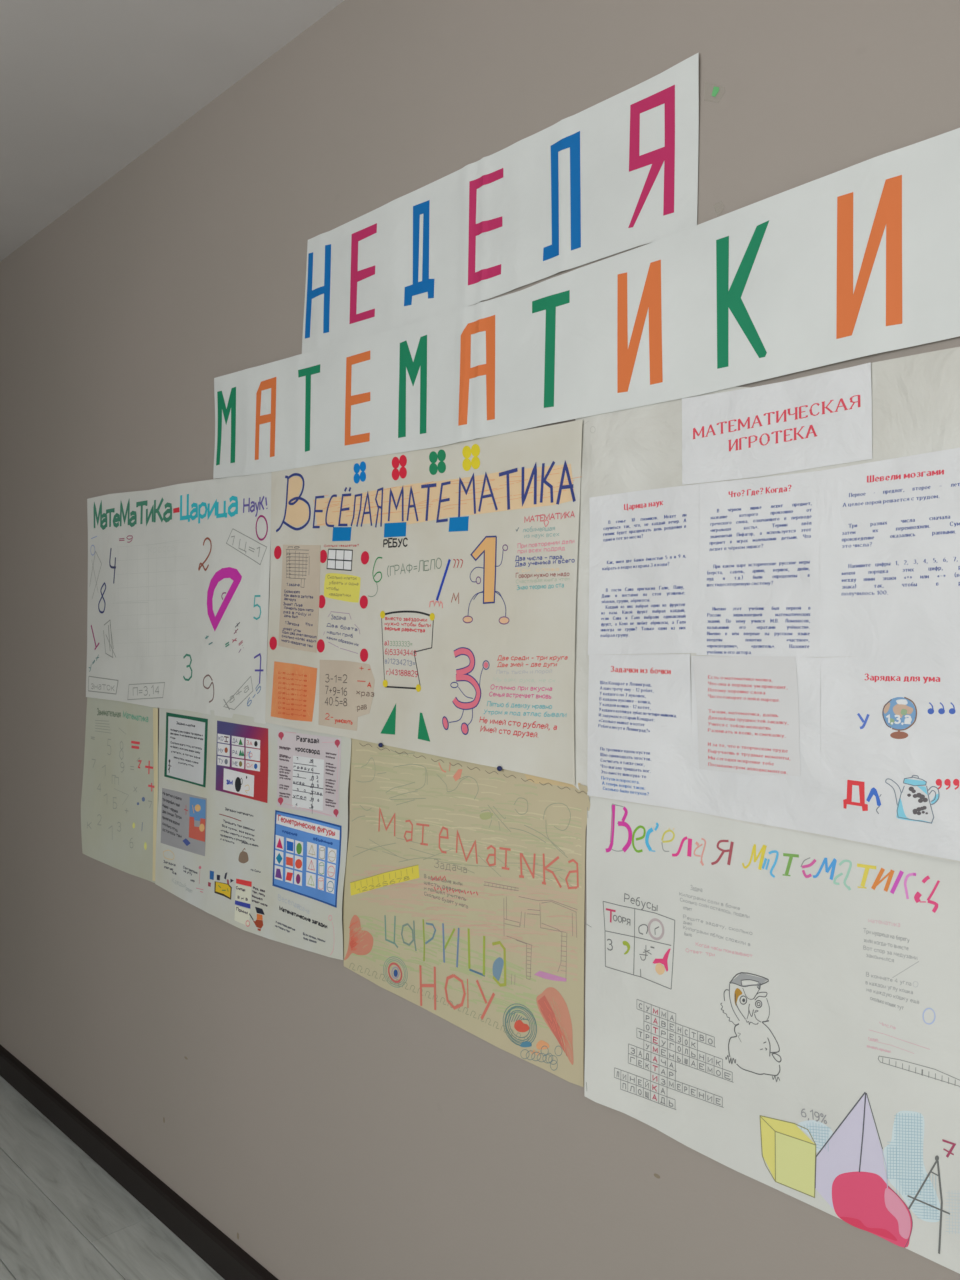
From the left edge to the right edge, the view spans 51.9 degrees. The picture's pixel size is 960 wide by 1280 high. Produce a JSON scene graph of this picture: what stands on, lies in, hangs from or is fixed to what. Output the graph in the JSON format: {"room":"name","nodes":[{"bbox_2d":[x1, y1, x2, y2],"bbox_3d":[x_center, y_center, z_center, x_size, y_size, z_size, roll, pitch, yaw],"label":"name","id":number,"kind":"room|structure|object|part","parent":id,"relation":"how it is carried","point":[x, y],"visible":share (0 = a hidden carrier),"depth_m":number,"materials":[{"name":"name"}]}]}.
{"room":"school corridor","nodes":[
{"label":"school corridor","id":0,"kind":"room"},
{"bbox_2d":[0,1076,224,1279],"bbox_3d":[-2.459,1.572,1.733,3.900,0.080,11.400,1,0,-44],"label":"floor","id":1,"kind":"structure","parent":0,"point":[63,1216],"depth_m":2.65,"materials":[{"name":"grey"}]},
{"bbox_2d":[0,0,343,261],"bbox_3d":[-2.417,-1.490,1.750,3.900,0.120,11.400,1,0,-44],"label":"ceiling","id":2,"kind":"structure","parent":0,"point":[88,87],"depth_m":2.46,"materials":[{"name":"white paint"}]},
{"bbox_2d":[0,0,959,1279],"bbox_3d":[-1.100,0.076,3.054,0.150,2.962,11.100,1,0,-44],"label":"wall","id":3,"kind":"structure","parent":0,"point":[330,1124],"depth_m":2.22,"materials":[{"name":"beige paint"}]},
{"bbox_2d":[81,697,158,882],"bbox_3d":[-1.064,0.422,2.896,0.009,0.503,0.507,1,0,-44],"label":"poster","id":4,"kind":"object","parent":3,"relation":"attached to","point":[120,795],"visible":1,"depth_m":2.88,"materials":[{"name":"grey paper"}]},
{"bbox_2d":[0,1045,278,1279],"bbox_3d":[-1.179,1.512,2.988,0.018,0.089,11.100,1,0,-44],"label":"baseboard","id":5,"kind":"structure","parent":3,"relation":"attached to","point":[222,1254],"depth_m":2.75,"materials":[{"name":"black"}]},
{"bbox_2d":[86,472,271,723],"bbox_3d":[-0.861,-0.120,2.699,0.004,0.633,1.038,1,0,-45],"label":"poster","id":6,"kind":"object","parent":3,"relation":"attached to","point":[179,574],"visible":1,"depth_m":2.63,"materials":[{"name":"paper"}]},
{"bbox_2d":[155,708,350,959],"bbox_3d":[-0.586,0.437,2.408,0.007,0.532,0.882,1,0,-44],"label":"poster","id":7,"kind":"object","parent":3,"relation":"attached to","point":[252,821],"visible":1,"depth_m":2.36,"materials":[{"name":"paper"}]},
{"bbox_2d":[235,776,246,791],"bbox_3d":[-0.583,0.351,2.407,0.001,0.044,0.057,1,0,-44],"label":"picture","id":8,"kind":"object","parent":7,"relation":"attached to","point":[240,781],"depth_m":2.41,"materials":[{"name":"grey paper"}]},
{"bbox_2d":[279,905,326,927],"bbox_3d":[-0.398,0.622,2.214,0.001,0.015,0.190,1,0,-44],"label":"print","id":9,"kind":"object","parent":7,"relation":"attached to","point":[304,917],"depth_m":2.21,"materials":[{"name":"grey paper"}]},
{"bbox_2d":[278,815,334,835],"bbox_3d":[-0.391,0.416,2.211,0.001,0.022,0.223,1,0,-44],"label":"print","id":10,"kind":"object","parent":7,"relation":"on","point":[298,825],"depth_m":2.21,"materials":[{"name":"red"}]},
{"bbox_2d":[295,735,319,754],"bbox_3d":[-0.387,0.236,2.211,0.001,0.038,0.096,1,0,-44],"label":"print","id":11,"kind":"object","parent":7,"relation":"on","point":[304,744],"depth_m":2.21,"materials":[{"name":"grey paper"}]},
{"bbox_2d":[265,420,582,784],"bbox_3d":[-0.169,-0.079,1.991,0.006,0.639,0.962,1,0,-44],"label":"poster","id":12,"kind":"object","parent":3,"relation":"attached to","point":[423,600],"visible":1,"depth_m":1.90,"materials":[{"name":"paper"}]},
{"bbox_3d":[-0.299,-0.017,2.124,0.001,0.091,0.132,1,0,-44],"label":"drawn dashed frame","id":13,"kind":"part","parent":12,"relation":"part of","materials":[{"name":"grey paper"}]},
{"bbox_3d":[-0.147,0.019,1.967,0.001,0.156,0.162,1,0,-44],"label":"drawn frame","id":14,"kind":"part","parent":12,"relation":"part of","materials":[{"name":"grey paper"}]},
{"bbox_2d":[343,738,589,1086],"bbox_3d":[-0.059,0.468,1.872,0.008,0.546,0.678,1,0,-44],"label":"poster","id":15,"kind":"object","parent":3,"relation":"attached to","point":[464,898],"visible":1,"depth_m":1.83,"materials":[{"name":"paper"}]},
{"bbox_3d":[0.084,0.526,1.729,0.001,0.174,0.225,1,0,-44],"label":"drawn crossword frame","id":16,"kind":"part","parent":15,"relation":"part of","materials":[{"name":"beige paper"}]},
{"bbox_2d":[302,52,698,353],"bbox_3d":[-0.036,-0.767,1.873,0.005,0.279,1.051,1,0,-44],"label":"banner","id":17,"kind":"object","parent":3,"relation":"attached to","point":[618,174],"visible":1,"depth_m":1.76,"materials":[{"name":"white paper"}]},
{"bbox_2d":[213,128,959,478],"bbox_3d":[-0.022,-0.517,1.846,0.008,0.290,1.876,1,0,-44],"label":"banner","id":18,"kind":"object","parent":3,"relation":"attached to","point":[862,259],"visible":1,"depth_m":1.55,"materials":[{"name":"white paper"}]},
{"bbox_2d":[712,86,718,96],"bbox_3d":[0.353,-0.826,1.483,0.001,0.042,0.037,1,0,-44],"label":"tape remnant","id":19,"kind":"object","parent":3,"relation":"attached to","point":[715,89],"visible":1,"depth_m":1.48,"materials":[{"name":"green plastic"}]},
{"bbox_2d":[574,347,959,862],"bbox_3d":[0.398,-0.051,1.414,0.008,0.654,0.696,1,0,-44],"label":"poster","id":20,"kind":"object","parent":3,"relation":"attached to","point":[767,623],"visible":1,"depth_m":1.38,"materials":[{"name":"white paper"}]},
{"bbox_2d":[611,666,670,673],"bbox_3d":[0.253,0.047,1.561,0.001,0.011,0.116,1,0,-44],"label":"print","id":21,"kind":"object","parent":20,"relation":"on","point":[614,669],"depth_m":1.56,"materials":[{"name":"red"}]},
{"bbox_2d":[624,501,662,509],"bbox_3d":[0.258,-0.212,1.560,0.001,0.012,0.075,1,0,-44],"label":"print","id":22,"kind":"object","parent":20,"relation":"on","point":[628,505],"depth_m":1.56,"materials":[{"name":"red"}]},
{"bbox_2d":[729,485,790,496],"bbox_3d":[0.401,-0.213,1.415,0.001,0.010,0.100,1,0,-44],"label":"print","id":23,"kind":"object","parent":20,"relation":"on","point":[734,490],"depth_m":1.41,"materials":[{"name":"red"}]},
{"bbox_2d":[693,395,859,450],"bbox_3d":[0.414,-0.302,1.403,0.001,0.051,0.261,1,0,-44],"label":"print","id":24,"kind":"object","parent":20,"relation":"attached to","point":[799,422],"depth_m":1.39,"materials":[{"name":"red"}]},
{"bbox_3d":[0.538,0.094,1.266,0.001,0.042,0.042,1,0,-44],"label":"printed globe","id":25,"kind":"part","parent":20,"relation":"part of","materials":[{"name":"blue paper"}]},
{"bbox_2d":[864,674,939,682],"bbox_3d":[0.540,0.050,1.266,0.001,0.011,0.097,1,0,-44],"label":"print","id":26,"kind":"object","parent":20,"relation":"attached to","point":[868,678],"depth_m":1.26,"materials":[{"name":"red"}]},
{"bbox_2d":[867,470,943,481],"bbox_3d":[0.545,-0.212,1.268,0.001,0.010,0.099,1,0,-44],"label":"print","id":27,"kind":"object","parent":20,"relation":"on","point":[872,475],"depth_m":1.27,"materials":[{"name":"red"}]},
{"bbox_2d":[584,797,959,1273],"bbox_3d":[0.401,0.518,1.402,0.007,0.517,0.661,1,0,-44],"label":"poster","id":28,"kind":"object","parent":3,"relation":"attached to","point":[782,1007],"visible":1,"depth_m":1.38,"materials":[{"name":"paper"}]},
{"bbox_3d":[0.249,0.471,1.560,0.001,0.130,0.141,1,0,-44],"label":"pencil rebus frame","id":29,"kind":"part","parent":28,"relation":"part of","materials":[{"name":"grey paper"}]},
{"bbox_2d":[648,918,663,939],"bbox_3d":[0.274,0.450,1.535,0.001,0.034,0.031,1,0,-44],"label":"clock","id":30,"kind":"object","parent":28,"relation":"on","point":[655,925],"depth_m":1.54,"materials":[{"name":"grey paper"}]},
{"bbox_2d":[655,963,664,974],"bbox_3d":[0.279,0.510,1.528,0.001,0.018,0.018,1,0,-44],"label":"cup","id":31,"kind":"object","parent":28,"relation":"on","point":[659,967],"depth_m":1.53,"materials":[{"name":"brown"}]},
{"bbox_2d":[653,949,669,970],"bbox_3d":[0.281,0.492,1.527,0.001,0.037,0.034,1,0,-44],"label":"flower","id":32,"kind":"object","parent":28,"relation":"on","point":[661,957],"depth_m":1.53,"materials":[{"name":"pink paper"}]}
]}

